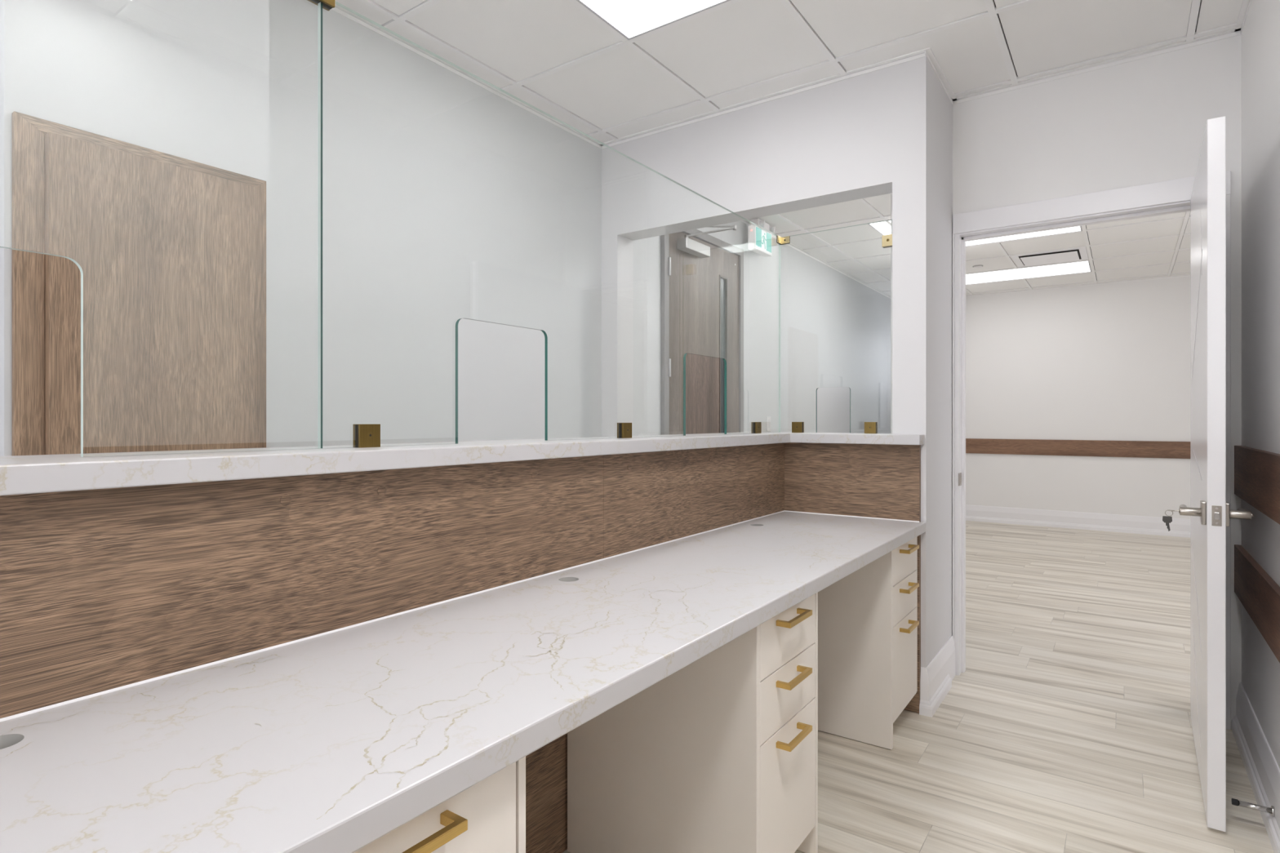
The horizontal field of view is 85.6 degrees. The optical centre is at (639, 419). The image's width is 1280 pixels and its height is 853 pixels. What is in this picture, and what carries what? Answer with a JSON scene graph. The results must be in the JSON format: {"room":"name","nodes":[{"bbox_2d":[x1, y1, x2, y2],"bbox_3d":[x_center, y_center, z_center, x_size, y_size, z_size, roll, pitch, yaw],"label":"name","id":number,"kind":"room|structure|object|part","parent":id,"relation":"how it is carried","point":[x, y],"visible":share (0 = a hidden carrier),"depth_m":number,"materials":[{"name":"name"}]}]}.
{"room":"reception office","nodes":[
{"label":"reception office","id":0,"kind":"room"},
{"bbox_2d":[0,0,269,456],"bbox_3d":[-1.382,-0.150,1.918,0.165,2.660,0.613,0,0,35],"label":"wall","id":1,"kind":"structure","parent":0,"point":[188,79],"depth_m":1.83,"materials":[{"name":"grey paint"}]},
{"bbox_2d":[12,111,266,455],"bbox_3d":[-1.296,0.227,1.856,0.046,1.903,0.582,0,0,35],"label":"wood wall panel","id":2,"kind":"object","parent":1,"relation":"attached to","point":[170,251],"visible":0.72,"depth_m":1.79,"materials":[{"name":"laminate"}]},
{"bbox_2d":[269,0,890,447],"bbox_3d":[0.095,-0.220,4.270,0.120,2.800,11.700,0,0,35],"label":"wall","id":3,"kind":"structure","parent":0,"point":[446,199],"depth_m":2.94,"materials":[{"name":"grey paint"}]},
{"bbox_2d":[661,225,743,435],"bbox_3d":[0.565,-0.033,4.551,0.327,2.425,1.062,0,0,35],"label":"door","id":4,"kind":"structure","parent":3,"relation":"in","point":[702,273],"depth_m":4.58,"materials":[{"name":"brown wood"}]},
{"bbox_3d":[0.412,-1.184,4.330,0.385,0.092,0.064,0,0,7],"label":"closer arm","id":5,"kind":"part","parent":4,"relation":"part of","materials":[{"name":"silver metal"}]},
{"bbox_3d":[0.573,-0.287,4.842,0.005,1.425,0.110,0,0,35],"label":"pane","id":6,"kind":"part","parent":4,"relation":"part of","materials":[{"name":"clear glass"}]},
{"bbox_3d":[0.580,-0.287,4.838,0.018,1.435,0.120,0,0,35],"label":"lite frame","id":7,"kind":"part","parent":4,"relation":"part of","materials":[{"name":"silver metal"}]},
{"bbox_2d":[766,416,770,431],"bbox_3d":[1.021,0.030,5.477,0.010,0.116,0.072,0,0,35],"label":"light switch","id":8,"kind":"object","parent":3,"relation":"attached to","point":[768,418],"visible":1,"depth_m":5.46,"materials":[{"name":"white plastic"}]},
{"bbox_2d":[601,52,952,667],"bbox_3d":[0.621,-0.170,3.471,1.660,2.700,0.523,0,0,35],"label":"wall","id":9,"kind":"structure","parent":0,"point":[888,130],"depth_m":3.07,"materials":[{"name":"white paint"}]},
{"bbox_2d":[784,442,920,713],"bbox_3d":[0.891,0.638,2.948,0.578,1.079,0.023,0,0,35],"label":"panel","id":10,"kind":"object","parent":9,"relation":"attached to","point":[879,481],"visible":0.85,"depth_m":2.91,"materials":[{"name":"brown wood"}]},
{"bbox_2d":[919,635,955,717],"bbox_3d":[1.292,1.089,2.974,0.048,0.183,0.538,0,0,35],"label":"baseboard","id":11,"kind":"structure","parent":9,"relation":"attached to","point":[935,679],"depth_m":2.87,"materials":[{"name":"white wood"}]},
{"bbox_2d":[331,0,1251,298],"bbox_3d":[2.127,-1.487,2.783,4.915,0.086,11.600,0,0,35],"label":"ceiling","id":12,"kind":"structure","parent":0,"point":[558,57],"depth_m":2.83,"materials":[{"name":"tile"}]},
{"bbox_2d":[576,0,730,39],"bbox_3d":[0.028,-1.494,2.286,0.584,0.031,0.579,0,0,35],"label":"recessed light","id":13,"kind":"object","parent":12,"relation":"in","point":[632,19],"visible":1,"depth_m":2.51,"materials":[{"name":"grey plastic"}]},
{"bbox_2d":[747,217,775,257],"bbox_3d":[0.915,-1.365,5.154,0.098,0.230,0.300,0,0,35],"label":"exit sign","id":14,"kind":"object","parent":12,"relation":"hanging from","point":[759,240],"visible":0.98,"depth_m":5.10,"materials":[{"name":"white plastic"}]},
{"bbox_2d":[759,220,764,226],"bbox_3d":[0.898,-1.442,5.092,0.055,0.050,0.052,0,0,35],"label":"lamp","id":15,"kind":"object","parent":14,"relation":"attached to","point":[762,223],"depth_m":5.07,"materials":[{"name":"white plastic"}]},
{"bbox_2d":[769,226,775,232],"bbox_3d":[1.004,-1.442,5.243,0.055,0.050,0.052,0,0,35],"label":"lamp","id":16,"kind":"object","parent":14,"relation":"attached to","point":[772,228],"depth_m":5.22,"materials":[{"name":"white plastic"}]},
{"bbox_2d":[867,220,890,235],"bbox_3d":[1.953,-1.494,5.300,0.284,0.031,0.414,0,0,35],"label":"recessed light","id":17,"kind":"object","parent":12,"relation":"in","point":[883,228],"visible":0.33,"depth_m":5.32,"materials":[{"name":"grey plastic"}]},
{"bbox_2d":[972,264,982,267],"bbox_3d":[3.210,-1.458,6.567,0.090,0.012,0.090,0,0,35],"label":"cap","id":18,"kind":"object","parent":12,"relation":"attached to","point":[979,265],"visible":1,"depth_m":6.54,"materials":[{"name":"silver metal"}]},
{"bbox_2d":[965,226,1082,246],"bbox_3d":[2.884,-1.474,5.361,0.899,0.031,0.574,0,0,35],"label":"recessed light","id":19,"kind":"object","parent":12,"relation":"in","point":[1077,228],"visible":0.2,"depth_m":5.51,"materials":[{"name":"grey plastic"}]},
{"bbox_2d":[965,260,1091,284],"bbox_3d":[3.798,-1.474,6.906,1.179,0.031,0.584,0,0,35],"label":"recessed light","id":20,"kind":"object","parent":12,"relation":"in","point":[1082,266],"visible":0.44,"depth_m":6.88,"materials":[{"name":"grey plastic"}]},
{"bbox_2d":[1011,247,1088,266],"bbox_3d":[3.685,-1.454,6.210,0.560,0.023,0.540,0,0,35],"label":"ceiling vent","id":21,"kind":"object","parent":12,"relation":"in","point":[1081,253],"visible":1,"depth_m":6.14,"materials":[{"name":"white metal"}]},
{"bbox_2d":[890,192,892,433],"bbox_3d":[2.471,-0.220,5.806,0.453,2.800,5.406,0,0,25],"label":"wall partition","id":22,"kind":"structure","parent":0,"point":[891,193],"depth_m":3.42,"materials":[{"name":"clear glass"}]},
{"bbox_2d":[562,520,1274,852],"bbox_3d":[2.121,1.230,2.849,5.400,0.100,12.100,0,0,35],"label":"floor","id":23,"kind":"structure","parent":0,"point":[1066,727],"depth_m":2.56,"materials":[{"name":"beige wood"}]},
{"bbox_2d":[354,756,525,852],"bbox_3d":[-0.484,0.814,0.956,0.602,0.726,0.380,0,0,35],"label":"base cabinet","id":24,"kind":"object","parent":23,"relation":"on","point":[488,816],"visible":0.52,"depth_m":0.89,"materials":[{"name":"white laminate"}]},
{"bbox_3d":[-0.261,0.485,0.782,0.038,0.013,0.139,0,0,35],"label":"handle","id":25,"kind":"part","parent":24,"relation":"part of","materials":[{"name":"gold metal"}]},
{"bbox_2d":[567,592,817,852],"bbox_3d":[0.157,0.814,1.869,0.602,0.726,0.380,0,0,35],"label":"base cabinet","id":26,"kind":"object","parent":23,"relation":"on","point":[719,754],"visible":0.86,"depth_m":1.69,"materials":[{"name":"white laminate"}]},
{"bbox_2d":[0,510,925,852],"bbox_3d":[-0.168,0.428,1.421,0.599,0.044,3.734,0,0,35],"label":"countertop","id":27,"kind":"structure","parent":26,"relation":"on","point":[334,741],"depth_m":0.99,"materials":[{"name":"white stone"}]},
{"bbox_3d":[0.365,0.919,1.723,0.019,0.342,0.342,0,0,35],"label":"drawer","id":28,"kind":"part","parent":26,"relation":"part of","materials":[{"name":"white laminate"}]},
{"bbox_3d":[0.365,0.672,1.723,0.019,0.144,0.342,0,0,35],"label":"drawer","id":29,"kind":"part","parent":26,"relation":"part of","materials":[{"name":"white laminate"}]},
{"bbox_3d":[0.365,0.529,1.723,0.019,0.136,0.342,0,0,35],"label":"drawer","id":30,"kind":"part","parent":26,"relation":"part of","materials":[{"name":"white laminate"}]},
{"bbox_3d":[0.379,0.776,1.695,0.038,0.013,0.139,0,0,35],"label":"handle","id":31,"kind":"part","parent":26,"relation":"part of","materials":[{"name":"gold metal"}]},
{"bbox_3d":[0.379,0.631,1.695,0.038,0.013,0.139,0,0,35],"label":"handle","id":32,"kind":"part","parent":26,"relation":"part of","materials":[{"name":"gold metal"}]},
{"bbox_3d":[0.379,0.485,1.695,0.038,0.013,0.139,0,0,35],"label":"handle","id":33,"kind":"part","parent":26,"relation":"part of","materials":[{"name":"gold metal"}]},
{"bbox_2d":[817,536,919,750],"bbox_3d":[0.788,0.814,2.769,0.602,0.726,0.372,0,0,35],"label":"base cabinet","id":34,"kind":"object","parent":23,"relation":"on","point":[868,623],"visible":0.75,"depth_m":2.54,"materials":[{"name":"white laminate"}]},
{"bbox_3d":[0.999,0.919,2.626,0.019,0.342,0.342,0,0,35],"label":"drawer","id":35,"kind":"part","parent":34,"relation":"part of","materials":[{"name":"white laminate"}]},
{"bbox_3d":[0.999,0.672,2.626,0.019,0.144,0.342,0,0,35],"label":"drawer","id":36,"kind":"part","parent":34,"relation":"part of","materials":[{"name":"white laminate"}]},
{"bbox_3d":[0.999,0.529,2.626,0.019,0.136,0.342,0,0,35],"label":"drawer","id":37,"kind":"part","parent":34,"relation":"part of","materials":[{"name":"white laminate"}]},
{"bbox_3d":[1.012,0.776,2.598,0.038,0.013,0.139,0,0,35],"label":"handle","id":38,"kind":"part","parent":34,"relation":"part of","materials":[{"name":"gold metal"}]},
{"bbox_3d":[1.012,0.631,2.598,0.038,0.013,0.139,0,0,35],"label":"handle","id":39,"kind":"part","parent":34,"relation":"part of","materials":[{"name":"gold metal"}]},
{"bbox_3d":[1.012,0.485,2.598,0.038,0.013,0.139,0,0,35],"label":"handle","id":40,"kind":"part","parent":34,"relation":"part of","materials":[{"name":"gold metal"}]},
{"bbox_2d":[965,274,1190,519],"bbox_3d":[5.234,-0.220,7.225,5.170,2.800,0.120,0,0,35],"label":"wall","id":41,"kind":"structure","parent":0,"point":[1111,362],"depth_m":7.48,"materials":[{"name":"white paint"}]},
{"bbox_2d":[965,504,1190,537],"bbox_3d":[5.498,1.089,6.948,4.180,0.183,0.029,0,0,35],"label":"baseboard","id":42,"kind":"structure","parent":41,"relation":"attached to","point":[1179,527],"depth_m":7.46,"materials":[{"name":"white wood"}]},
{"bbox_2d":[965,438,1190,458],"bbox_3d":[5.484,0.304,6.963,4.120,0.172,0.020,0,0,35],"label":"wall rail","id":43,"kind":"object","parent":41,"relation":"attached to","point":[1139,449],"visible":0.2,"depth_m":7.45,"materials":[{"name":"brown wood"}]},
{"bbox_2d":[952,30,1241,720],"bbox_3d":[2.819,-0.220,2.335,3.507,2.800,0.140,0,0,35],"label":"wall","id":44,"kind":"structure","parent":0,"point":[1143,121],"depth_m":2.85,"materials":[{"name":"white paint"}]},
{"bbox_2d":[952,170,1231,729],"bbox_3d":[1.892,0.115,2.977,0.982,2.130,0.160,0,0,35],"label":"door frame","id":45,"kind":"structure","parent":44,"relation":"in","point":[1172,196],"depth_m":3.05,"materials":[{"name":"white paint"}]},
{"bbox_3d":[1.486,0.275,3.201,0.012,0.060,0.052,0,0,35],"label":"strike plate","id":46,"kind":"part","parent":45,"relation":"part of","materials":[{"name":"silver metal"}]},
{"bbox_2d":[1178,115,1253,831],"bbox_3d":[1.905,0.153,2.325,0.169,2.030,0.906,0,0,36],"label":"door","id":47,"kind":"structure","parent":45,"relation":"attached to","point":[1210,513],"depth_m":1.98,"materials":[{"name":"white paint"}]},
{"bbox_2d":[1162,510,1178,531],"bbox_3d":[1.608,0.304,2.079,0.059,0.066,0.018,0,0,35],"label":"key","id":48,"kind":"object","parent":47,"relation":"hanging from","point":[1166,519],"visible":1,"depth_m":2.09,"materials":[{"name":"silver metal"}]},
{"bbox_3d":[1.668,0.273,2.100,0.052,0.025,0.128,0,0,36],"label":"lever handle","id":49,"kind":"part","parent":47,"relation":"part of","materials":[{"name":"silver metal"}]},
{"bbox_3d":[1.643,0.273,1.969,0.022,0.058,0.003,0,0,36],"label":"latch plate","id":50,"kind":"part","parent":47,"relation":"part of","materials":[{"name":"silver metal"}]},
{"bbox_3d":[1.761,0.273,2.032,0.056,0.025,0.128,0,0,36],"label":"lever handle","id":51,"kind":"part","parent":47,"relation":"part of","materials":[{"name":"silver metal"}]},
{"bbox_2d":[1241,0,1279,768],"bbox_3d":[0.719,-0.220,0.290,0.120,2.800,5.900,0,0,35],"label":"wall","id":52,"kind":"structure","parent":0,"point":[1260,33],"depth_m":2.23,"materials":[{"name":"white paint"}]},
{"bbox_2d":[1231,798,1275,817],"bbox_3d":[1.763,1.112,1.988,0.092,0.028,0.028,0,0,35],"label":"door stop","id":53,"kind":"object","parent":52,"relation":"attached to","point":[1271,811],"visible":1,"depth_m":1.98,"materials":[{"name":"silver metal"}]},
{"bbox_2d":[1231,682,1279,852],"bbox_3d":[0.618,1.089,0.275,0.029,0.183,5.760,0,0,35],"label":"baseboard","id":54,"kind":"structure","parent":52,"relation":"attached to","point":[1261,766],"depth_m":2.18,"materials":[{"name":"white wood"}]},
{"bbox_2d":[1234,544,1279,662],"bbox_3d":[0.936,0.565,0.723,0.020,0.180,4.659,0,0,35],"label":"wall rail","id":55,"kind":"object","parent":52,"relation":"attached to","point":[1258,593],"visible":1,"depth_m":2.15,"materials":[{"name":"brown wood"}]},
{"bbox_2d":[1234,445,1279,524],"bbox_3d":[0.936,0.190,0.723,0.020,0.185,4.659,0,0,35],"label":"wall rail","id":56,"kind":"object","parent":52,"relation":"attached to","point":[1256,472],"visible":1,"depth_m":2.14,"materials":[{"name":"brown wood"}]},
{"bbox_3d":[-0.475,0.640,1.726,0.160,1.080,3.880,0,0,35],"label":"wall","id":57,"kind":"structure","parent":0,"visible":0},
{"bbox_2d":[0,455,603,852],"bbox_3d":[-0.803,0.638,1.052,0.019,1.079,2.400,0,0,35],"label":"panel","id":58,"kind":"object","parent":57,"relation":"attached to","point":[101,589],"visible":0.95,"depth_m":1.23,"materials":[{"name":"brown wood"}]},
{"bbox_2d":[0,431,924,495],"bbox_3d":[-0.218,0.079,1.570,0.840,0.040,3.920,0,0,35],"label":"ledge","id":59,"kind":"object","parent":57,"relation":"on","point":[38,473],"visible":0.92,"depth_m":1.28,"materials":[{"name":"white stone"}]},
{"bbox_2d":[0,1,320,457],"bbox_3d":[-1.052,-0.404,0.833,0.010,0.924,1.396,0,0,35],"label":"glass screen","id":60,"kind":"object","parent":59,"relation":"on","point":[319,3],"visible":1,"depth_m":1.40,"materials":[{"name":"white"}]},
{"bbox_2d":[352,424,380,448],"bbox_3d":[-0.590,0.034,1.492,0.026,0.050,0.050,0,0,35],"label":"glass clamp","id":61,"kind":"object","parent":59,"relation":"attached to","point":[363,435],"visible":1,"depth_m":1.48,"materials":[{"name":"gold metal"}]},
{"bbox_3d":[-0.598,0.034,1.498,0.006,0.050,0.050,0,0,35],"label":"plate","id":62,"kind":"part","parent":61,"relation":"part of","materials":[{"name":"gold metal"}]},
{"bbox_2d":[320,0,780,448],"bbox_3d":[0.006,-0.404,2.342,0.010,0.924,2.284,0,0,35],"label":"glass screen","id":63,"kind":"object","parent":59,"relation":"on","point":[336,2],"visible":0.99,"depth_m":1.95,"materials":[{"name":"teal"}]},
{"bbox_2d":[307,0,335,10],"bbox_3d":[-0.650,-0.873,1.406,0.026,0.050,0.050,0,0,35],"label":"glass clamp","id":64,"kind":"object","parent":63,"relation":"attached to","point":[327,5],"visible":1,"depth_m":1.41,"materials":[{"name":"gold metal"}]},
{"bbox_3d":[-0.643,-0.873,1.401,0.006,0.050,0.050,0,0,35],"label":"plate","id":65,"kind":"part","parent":64,"relation":"part of","materials":[{"name":"gold metal"}]},
{"bbox_2d":[776,235,790,244],"bbox_3d":[0.673,-0.848,3.244,0.046,0.035,0.046,0,0,35],"label":"clamp","id":66,"kind":"object","parent":63,"relation":"attached to","point":[784,240],"visible":1,"depth_m":3.25,"materials":[{"name":"gold metal"}]},
{"bbox_2d":[617,422,631,438],"bbox_3d":[-0.050,0.034,2.261,0.026,0.050,0.050,0,0,35],"label":"glass clamp","id":67,"kind":"object","parent":59,"relation":"attached to","point":[624,429],"visible":1,"depth_m":2.25,"materials":[{"name":"gold metal"}]},
{"bbox_3d":[-0.058,0.034,2.267,0.006,0.050,0.050,0,0,35],"label":"plate","id":68,"kind":"part","parent":67,"relation":"part of","materials":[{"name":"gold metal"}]},
{"bbox_3d":[-0.043,0.034,2.256,0.006,0.050,0.050,0,0,35],"label":"plate","id":69,"kind":"part","parent":67,"relation":"part of","materials":[{"name":"gold metal"}]},
{"bbox_2d":[751,422,761,433],"bbox_3d":[0.517,0.034,3.070,0.026,0.050,0.050,0,0,35],"label":"glass clamp","id":70,"kind":"object","parent":59,"relation":"attached to","point":[756,427],"visible":1,"depth_m":3.05,"materials":[{"name":"gold metal"}]},
{"bbox_3d":[0.525,0.034,3.064,0.006,0.050,0.050,0,0,35],"label":"plate","id":71,"kind":"part","parent":70,"relation":"part of","materials":[{"name":"gold metal"}]},
{"bbox_2d":[791,422,804,432],"bbox_3d":[0.738,0.034,3.232,0.050,0.050,0.026,0,0,35],"label":"glass clamp","id":72,"kind":"object","parent":59,"relation":"attached to","point":[797,427],"visible":0.96,"depth_m":3.22,"materials":[{"name":"gold metal"}]},
{"bbox_2d":[781,219,891,433],"bbox_3d":[0.889,-0.404,3.126,0.555,0.924,0.010,0,0,35],"label":"glass screen","id":73,"kind":"object","parent":59,"relation":"on","point":[887,220],"visible":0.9,"depth_m":3.12,"materials":[{"name":"teal"}]},
{"bbox_2d":[881,234,892,248],"bbox_3d":[1.077,-0.776,2.994,0.050,0.050,0.026,0,0,35],"label":"glass clamp","id":74,"kind":"object","parent":73,"relation":"attached to","point":[886,240],"visible":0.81,"depth_m":2.99,"materials":[{"name":"gold metal"}]},
{"bbox_2d":[864,422,877,433],"bbox_3d":[1.015,0.034,3.038,0.050,0.050,0.026,0,0,35],"label":"glass clamp","id":75,"kind":"object","parent":59,"relation":"attached to","point":[869,427],"visible":0.98,"depth_m":3.03,"materials":[{"name":"gold metal"}]},
{"bbox_2d":[603,443,784,558],"bbox_3d":[0.271,0.638,2.582,0.019,1.079,1.337,0,0,35],"label":"panel","id":76,"kind":"object","parent":57,"relation":"attached to","point":[653,498],"visible":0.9,"depth_m":2.40,"materials":[{"name":"brown wood"}]}
]}

